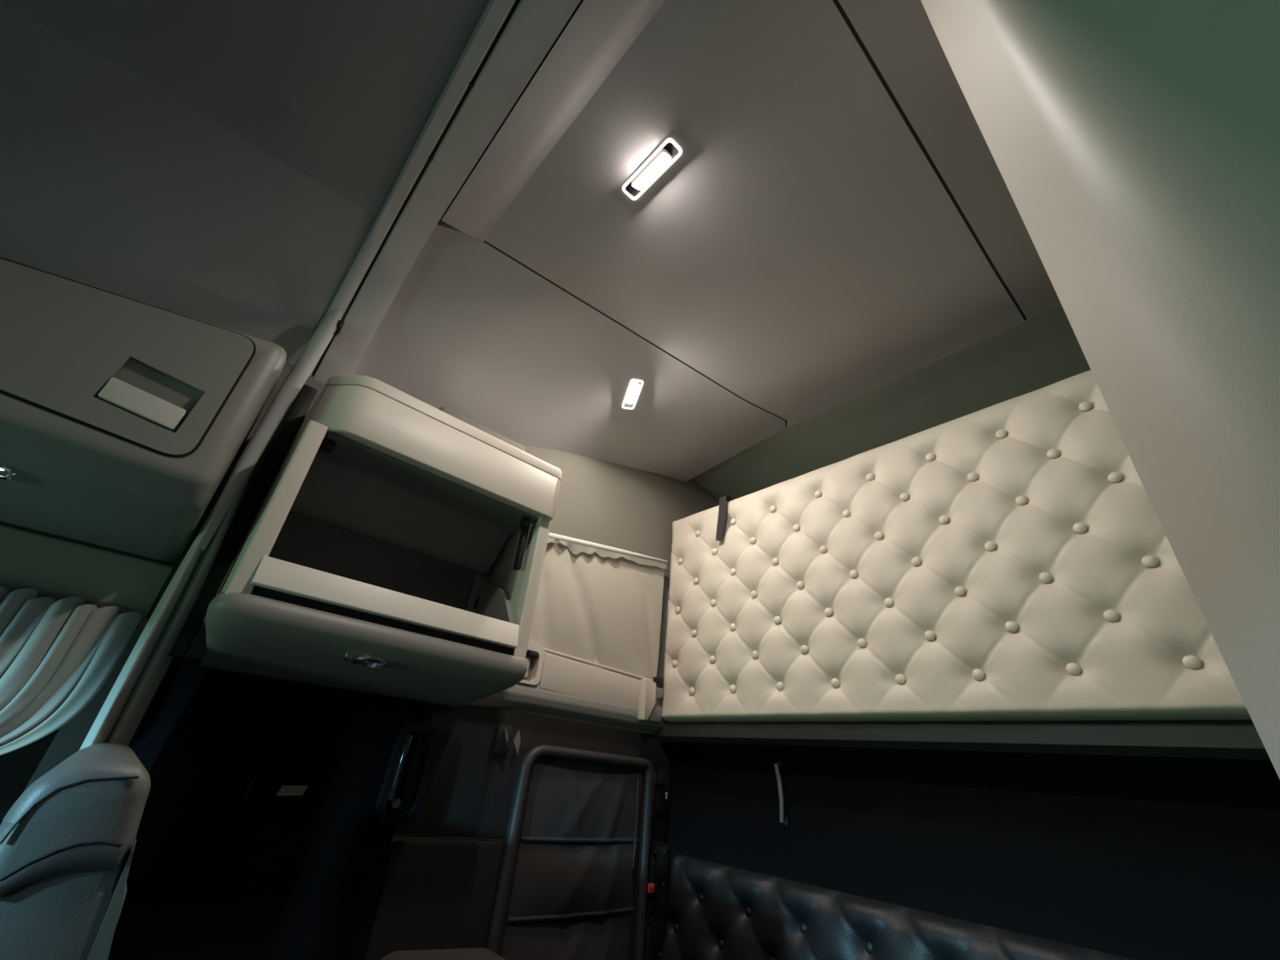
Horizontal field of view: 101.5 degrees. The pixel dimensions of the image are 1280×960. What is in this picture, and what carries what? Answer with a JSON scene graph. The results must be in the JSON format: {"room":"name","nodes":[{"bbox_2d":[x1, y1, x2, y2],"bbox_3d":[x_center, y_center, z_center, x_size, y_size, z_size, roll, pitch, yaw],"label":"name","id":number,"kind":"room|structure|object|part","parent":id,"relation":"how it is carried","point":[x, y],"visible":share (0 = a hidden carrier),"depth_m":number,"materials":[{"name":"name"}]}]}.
{"room":"vehicle interior","nodes":[
{"label":"vehicle interior","id":0,"kind":"room"},
{"bbox_2d":[128,362,719,959],"bbox_3d":[-0.959,0.506,0.815,3.390,2.560,0.060,28,-36,-34],"label":"wall","id":1,"kind":"structure","parent":0,"point":[599,501],"depth_m":1.80,"materials":[{"name":"beige plastic"}]},
{"bbox_2d":[0,521,174,825],"bbox_3d":[-1.504,0.591,0.161,1.630,1.670,0.030,28,-36,-34],"label":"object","id":2,"kind":"structure","parent":1,"relation":"in","point":[59,567],"depth_m":0.88,"materials":[{"name":"grey plastic"}]},
{"bbox_2d":[0,586,142,755],"bbox_3d":[-1.127,0.272,0.635,0.662,0.397,0.045,28,-36,-34],"label":"door curtain","id":3,"kind":"object","parent":2,"relation":"hanging from","point":[55,657],"visible":1,"depth_m":0.82,"materials":[{"name":"beige fabric"}]},
{"bbox_3d":[-0.948,0.937,0.567,0.092,1.570,0.018,28,-36,-34],"label":"post","id":4,"kind":"part","parent":2,"relation":"part of","materials":[{"name":"grey plastic"}]},
{"bbox_2d":[0,256,286,561],"bbox_3d":[-1.347,-0.369,0.572,1.568,0.425,0.262,28,-36,-34],"label":"locker","id":5,"kind":"object","parent":1,"relation":"attached to","point":[123,419],"visible":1,"depth_m":0.83,"materials":[{"name":"grey plastic"}]},
{"bbox_2d":[0,462,19,479],"bbox_3d":[-0.936,-0.021,0.760,0.052,0.026,0.042,28,-36,-34],"label":"lamp","id":6,"kind":"object","parent":5,"relation":"attached to","point":[15,473],"visible":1,"depth_m":0.77,"materials":[{"name":"silver metal"}]},
{"bbox_3d":[-0.926,-0.243,0.767,0.539,0.257,0.030,28,-36,-34],"label":"hatch door","id":7,"kind":"part","parent":5,"relation":"part of","materials":[{"name":"grey plastic"}]},
{"bbox_2d":[168,384,317,658],"bbox_3d":[-0.820,0.051,1.103,0.031,0.624,0.026,28,-36,-34],"label":"trim","id":8,"kind":"structure","parent":1,"relation":"attached to","point":[249,507],"depth_m":1.08,"materials":[{"name":"black plastic"}]},
{"bbox_2d":[107,657,428,959],"bbox_3d":[-0.737,1.073,0.713,0.484,1.515,0.020,28,-36,-34],"label":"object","id":9,"kind":"structure","parent":1,"relation":"attached to","point":[216,873],"depth_m":0.95,"materials":[{"name":"black plastic"}]},
{"bbox_2d":[275,785,307,795],"bbox_3d":[-0.662,0.592,0.997,0.048,0.019,0.001,28,-36,-34],"label":"label sticker","id":10,"kind":"object","parent":1,"relation":"attached to","point":[285,790],"visible":1,"depth_m":1.00,"materials":[{"name":"white paper"}]},
{"bbox_2d":[199,374,561,706],"bbox_3d":[-0.517,0.156,1.161,0.579,0.568,0.290,28,-36,-34],"label":"storage cabinet","id":11,"kind":"object","parent":1,"relation":"attached to","point":[396,547],"visible":1,"depth_m":1.11,"materials":[{"name":"beige plastic"}]},
{"bbox_3d":[-0.721,0.087,1.007,0.034,0.356,0.266,28,-36,-34],"label":"post","id":12,"kind":"part","parent":11,"relation":"part of","materials":[{"name":"beige plastic"}]},
{"bbox_2d":[343,653,389,667],"bbox_3d":[-0.500,0.327,0.959,0.080,0.025,0.033,28,-36,-34],"label":"recessed light","id":13,"kind":"object","parent":11,"relation":"attached to","point":[372,660],"depth_m":0.95,"materials":[{"name":"silver metal"}]},
{"bbox_3d":[-0.604,0.226,1.235,0.540,0.360,0.030,28,-36,-34],"label":"panel","id":14,"kind":"part","parent":11,"relation":"part of","materials":[{"name":"plastic"}]},
{"bbox_3d":[-0.453,0.245,1.005,0.496,0.050,0.029,28,-36,-34],"label":"lip rail","id":15,"kind":"part","parent":11,"relation":"part of","materials":[{"name":"plastic"}]},
{"bbox_2d":[473,597,479,608],"bbox_3d":[-0.410,0.323,1.352,0.036,0.028,0.016,28,-36,-34],"label":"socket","id":16,"kind":"object","parent":11,"relation":"attached to","point":[476,600],"depth_m":1.34,"materials":[{"name":"black plastic"}]},
{"bbox_3d":[-0.411,0.299,1.369,0.068,0.100,0.007,28,-36,-34],"label":"vent plate","id":17,"kind":"part","parent":11,"relation":"part of","materials":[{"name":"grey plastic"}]},
{"bbox_3d":[-0.334,0.292,1.299,0.034,0.356,0.266,28,-36,-34],"label":"post","id":18,"kind":"part","parent":11,"relation":"part of","materials":[{"name":"beige plastic"}]},
{"bbox_3d":[-0.286,0.160,1.265,0.012,0.120,0.020,28,-36,-34],"label":"hinge arm","id":19,"kind":"part","parent":11,"relation":"part of","materials":[{"name":"black plastic"}]},
{"bbox_2d":[375,723,439,826],"bbox_3d":[-0.498,0.632,1.129,0.092,0.192,0.042,28,-36,-34],"label":"handle","id":20,"kind":"object","parent":1,"relation":"attached to","point":[426,748],"visible":1,"depth_m":1.12,"materials":[{"name":"black plastic"}]},
{"bbox_2d":[193,658,671,839],"bbox_3d":[-0.377,0.695,1.257,1.263,0.270,0.012,28,-36,-34],"label":"trim","id":21,"kind":"structure","parent":1,"relation":"attached to","point":[469,791],"depth_m":1.25,"materials":[{"name":"grey plastic"}]},
{"bbox_2d":[438,406,524,451],"bbox_3d":[-0.466,-0.086,1.453,0.260,0.100,0.120,28,-36,-34],"label":"trim","id":22,"kind":"structure","parent":1,"relation":"attached to","point":[443,409],"depth_m":1.43,"materials":[{"name":"beige plastic"}]},
{"bbox_2d":[491,724,520,755],"bbox_3d":[-0.326,0.643,1.293,0.057,0.068,0.043,28,-36,-34],"label":"coat hook","id":23,"kind":"object","parent":1,"relation":"attached to","point":[503,733],"visible":1,"depth_m":1.29,"materials":[{"name":"black plastic"}]},
{"bbox_2d":[361,840,666,959],"bbox_3d":[-0.273,1.445,1.005,0.803,1.242,0.020,28,-36,-34],"label":"trim","id":24,"kind":"structure","parent":1,"relation":"attached to","point":[433,895],"depth_m":1.10,"materials":[{"name":"grey plastic"}]},
{"bbox_2d":[519,641,545,684],"bbox_3d":[-0.307,0.491,1.404,0.090,0.104,0.036,28,-36,-34],"label":"handle","id":25,"kind":"object","parent":1,"relation":"in","point":[535,655],"depth_m":1.41,"materials":[{"name":"beige plastic"}]},
{"bbox_2d":[466,679,667,732],"bbox_3d":[-0.153,0.650,1.490,0.735,0.093,0.038,28,-36,-34],"label":"trim","id":26,"kind":"structure","parent":1,"relation":"attached to","point":[521,696],"depth_m":1.43,"materials":[{"name":"grey plastic"}]},
{"bbox_2d":[485,744,655,959],"bbox_3d":[-0.168,1.183,1.197,0.487,1.004,0.048,28,-36,-34],"label":"ladder","id":27,"kind":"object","parent":1,"relation":"in","point":[573,880],"depth_m":1.31,"materials":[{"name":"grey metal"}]},
{"bbox_3d":[-0.012,0.945,1.448,0.011,0.209,0.004,28,-36,-34],"label":"rod","id":28,"kind":"part","parent":27,"relation":"part of","materials":[{"name":"black metal"}]},
{"bbox_2d":[526,541,640,679],"bbox_3d":[-0.157,0.400,1.613,0.592,0.330,0.015,28,-36,-34],"label":"window","id":29,"kind":"structure","parent":1,"relation":"in","point":[595,660],"depth_m":1.56,"materials":[{"name":"beige plastic"}]},
{"bbox_2d":[528,532,667,681],"bbox_3d":[-0.139,0.357,1.620,0.592,0.418,0.035,29,-37,-34],"label":"curtain","id":30,"kind":"object","parent":29,"relation":"attached to","point":[604,606],"visible":0.86,"depth_m":1.62,"materials":[{"name":"beige fabric"}]},
{"bbox_3d":[-0.161,0.529,1.528,0.592,0.025,0.007,28,-36,-34],"label":"rod","id":31,"kind":"part","parent":30,"relation":"part of","materials":[{"name":"beige plastic"}]},
{"bbox_3d":[-0.116,0.221,1.703,0.572,0.096,0.008,28,-36,-34],"label":"rod","id":32,"kind":"part","parent":30,"relation":"part of","materials":[{"name":"white plastic"}]},
{"bbox_2d":[537,652,662,709],"bbox_3d":[-0.103,0.619,1.554,0.467,0.113,0.030,28,-36,-34],"label":"panel","id":33,"kind":"object","parent":1,"relation":"attached to","point":[559,674],"visible":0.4,"depth_m":1.50,"materials":[{"name":"beige plastic"}]},
{"bbox_2d":[637,676,663,723],"bbox_3d":[0.036,0.680,1.628,0.090,0.135,0.036,28,-36,-34],"label":"bracket","id":34,"kind":"object","parent":1,"relation":"in","point":[650,691],"depth_m":1.61,"materials":[{"name":"beige plastic"}]},
{"bbox_2d":[644,846,669,959],"bbox_3d":[0.027,1.299,1.348,0.094,0.585,0.038,28,-36,-34],"label":"pad","id":35,"kind":"object","parent":1,"relation":"attached to","point":[659,856],"depth_m":1.43,"materials":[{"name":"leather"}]},
{"bbox_3d":[0.024,1.110,1.425,0.026,0.024,0.026,28,-36,-34],"label":"seat belt button","id":36,"kind":"part","parent":35,"relation":"part of","materials":[{"name":"red plastic"}]},
{"bbox_2d":[652,765,671,813],"bbox_3d":[0.058,0.921,1.560,0.101,0.123,0.026,28,-36,-34],"label":"switch panel","id":37,"kind":"object","parent":1,"relation":"attached to","point":[664,781],"visible":1,"depth_m":1.56,"materials":[{"name":"black plastic"}]},
{"bbox_3d":[0.059,0.907,1.570,0.012,0.012,0.024,28,-36,-34],"label":"lever mount","id":38,"kind":"part","parent":37,"relation":"part of","materials":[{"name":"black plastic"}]},
{"bbox_2d":[661,369,1251,722],"bbox_3d":[0.690,0.193,1.260,0.108,0.709,1.722,28,-36,-34],"label":"headboard","id":39,"kind":"object","parent":1,"relation":"attached to","point":[1012,559],"visible":0.86,"depth_m":1.17,"materials":[{"name":"beige leather"}]},
{"bbox_2d":[653,720,1272,765],"bbox_3d":[0.838,0.451,0.906,0.081,0.060,2.270,28,-36,-34],"label":"trim","id":40,"kind":"structure","parent":1,"relation":"attached to","point":[1232,742],"depth_m":0.99,"materials":[{"name":"grey plastic"}]},
{"bbox_2d":[0,0,1090,502],"bbox_3d":[-0.105,-0.781,0.536,3.450,0.537,2.390,28,-36,-34],"label":"ceiling","id":41,"kind":"structure","parent":0,"point":[836,261],"depth_m":1.10,"materials":[{"name":"grey plastic"}]},
{"bbox_3d":[-0.692,-1.055,0.075,1.742,0.453,2.270,28,-36,-34],"label":"panel","id":42,"kind":"part","parent":41,"relation":"part of","materials":[{"name":"grey plastic"}]},
{"bbox_2d":[308,0,581,384],"bbox_3d":[-0.011,-0.737,0.609,0.108,0.325,2.270,28,-36,-34],"label":"ceiling trim","id":43,"kind":"structure","parent":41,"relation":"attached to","point":[510,40],"depth_m":1.07,"materials":[{"name":"grey plastic"}]},
{"bbox_2d":[79,307,350,750],"bbox_3d":[-0.805,0.262,0.885,0.056,1.533,0.124,28,-36,-34],"label":"trim strip","id":44,"kind":"object","parent":43,"relation":"hanging from","point":[141,668],"visible":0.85,"depth_m":0.91,"materials":[{"name":"grey plastic"}]},
{"bbox_3d":[-0.114,-0.232,1.585,1.260,0.344,0.508,28,-36,-34],"label":"panel","id":45,"kind":"part","parent":41,"relation":"part of","materials":[{"name":"grey plastic"}]},
{"bbox_2d":[622,378,644,409],"bbox_3d":[-0.024,-0.272,1.662,0.044,0.042,0.119,12,-30,-11],"label":"ceiling lamp","id":46,"kind":"object","parent":41,"relation":"attached to","point":[635,385],"visible":1,"depth_m":1.66,"materials":[{"name":"white plastic"}]},
{"bbox_3d":[-0.024,-0.273,1.663,0.034,0.035,0.108,12,-30,-11],"label":"plate","id":47,"kind":"part","parent":46,"relation":"part of","materials":[{"name":"white plastic"}]},
{"bbox_3d":[0.054,-0.399,1.534,1.137,0.025,0.006,24,-34,-29],"label":"seam cord","id":48,"kind":"part","parent":41,"relation":"part of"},
{"bbox_2d":[622,137,682,200],"bbox_3d":[0.023,-0.639,1.083,0.042,0.015,0.150,28,-36,-34],"label":"recessed light","id":49,"kind":"object","parent":41,"relation":"in","point":[669,151],"visible":1,"depth_m":1.08,"materials":[{"name":"white plastic"}]},
{"bbox_3d":[0.303,-0.504,1.310,1.165,0.034,0.813,28,-36,-34],"label":"panel","id":50,"kind":"part","parent":41,"relation":"part of","materials":[{"name":"grey plastic"}]},
{"bbox_3d":[0.577,-0.630,1.035,1.165,0.026,0.006,28,-36,-34],"label":"seam cord","id":51,"kind":"part","parent":41,"relation":"part of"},
{"bbox_3d":[0.936,-0.822,0.695,1.165,0.089,1.057,28,-36,-34],"label":"driver panel","id":52,"kind":"part","parent":41,"relation":"part of","materials":[{"name":"grey plastic"}]},
{"bbox_3d":[-0.293,1.272,-0.606,3.390,0.050,2.380,28,-36,-34],"label":"floor","id":53,"kind":"structure","parent":0,"visible":0},
{"bbox_2d":[0,742,151,959],"bbox_3d":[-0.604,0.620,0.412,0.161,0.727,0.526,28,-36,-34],"label":"passenger seat","id":54,"kind":"object","parent":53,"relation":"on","point":[68,842],"visible":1,"depth_m":0.38,"materials":[{"name":"grey leather"}]},
{"bbox_2d":[381,947,506,959],"bbox_3d":[-0.340,1.109,0.815,0.435,0.528,0.285,28,-36,-34],"label":"cushion","id":55,"kind":"object","parent":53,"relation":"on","point":[470,953],"visible":1,"depth_m":1.02,"materials":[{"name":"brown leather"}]},
{"bbox_2d":[920,0,1279,779],"bbox_3d":[0.628,0.162,-0.143,0.350,2.490,0.966,28,-36,-34],"label":"wall panel","id":56,"kind":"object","parent":53,"relation":"on","point":[1135,144],"depth_m":0.29,"materials":[{"name":"greige plastic"}]},
{"bbox_3d":[1.048,0.791,0.958,0.060,2.560,2.270,28,-36,-34],"label":"wall","id":57,"kind":"structure","parent":0,"visible":0},
{"bbox_2d":[773,760,788,826],"bbox_3d":[0.357,0.796,1.332,0.026,0.143,0.027,28,-36,-34],"label":"handle","id":58,"kind":"object","parent":57,"relation":"attached to","point":[779,765],"visible":1,"depth_m":1.32,"materials":[{"name":"plastic"}]},
{"bbox_2d":[660,853,1135,959],"bbox_3d":[0.593,1.119,0.715,0.107,0.772,1.662,28,-36,-34],"label":"pad","id":59,"kind":"object","parent":57,"relation":"attached to","point":[716,911],"visible":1,"depth_m":1.15,"materials":[{"name":"leather"}]},
{"bbox_2d":[663,744,1279,959],"bbox_3d":[0.886,1.179,0.614,0.257,1.520,2.270,28,-36,-34],"label":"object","id":60,"kind":"structure","parent":57,"relation":"attached to","point":[1133,860],"depth_m":0.97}
]}

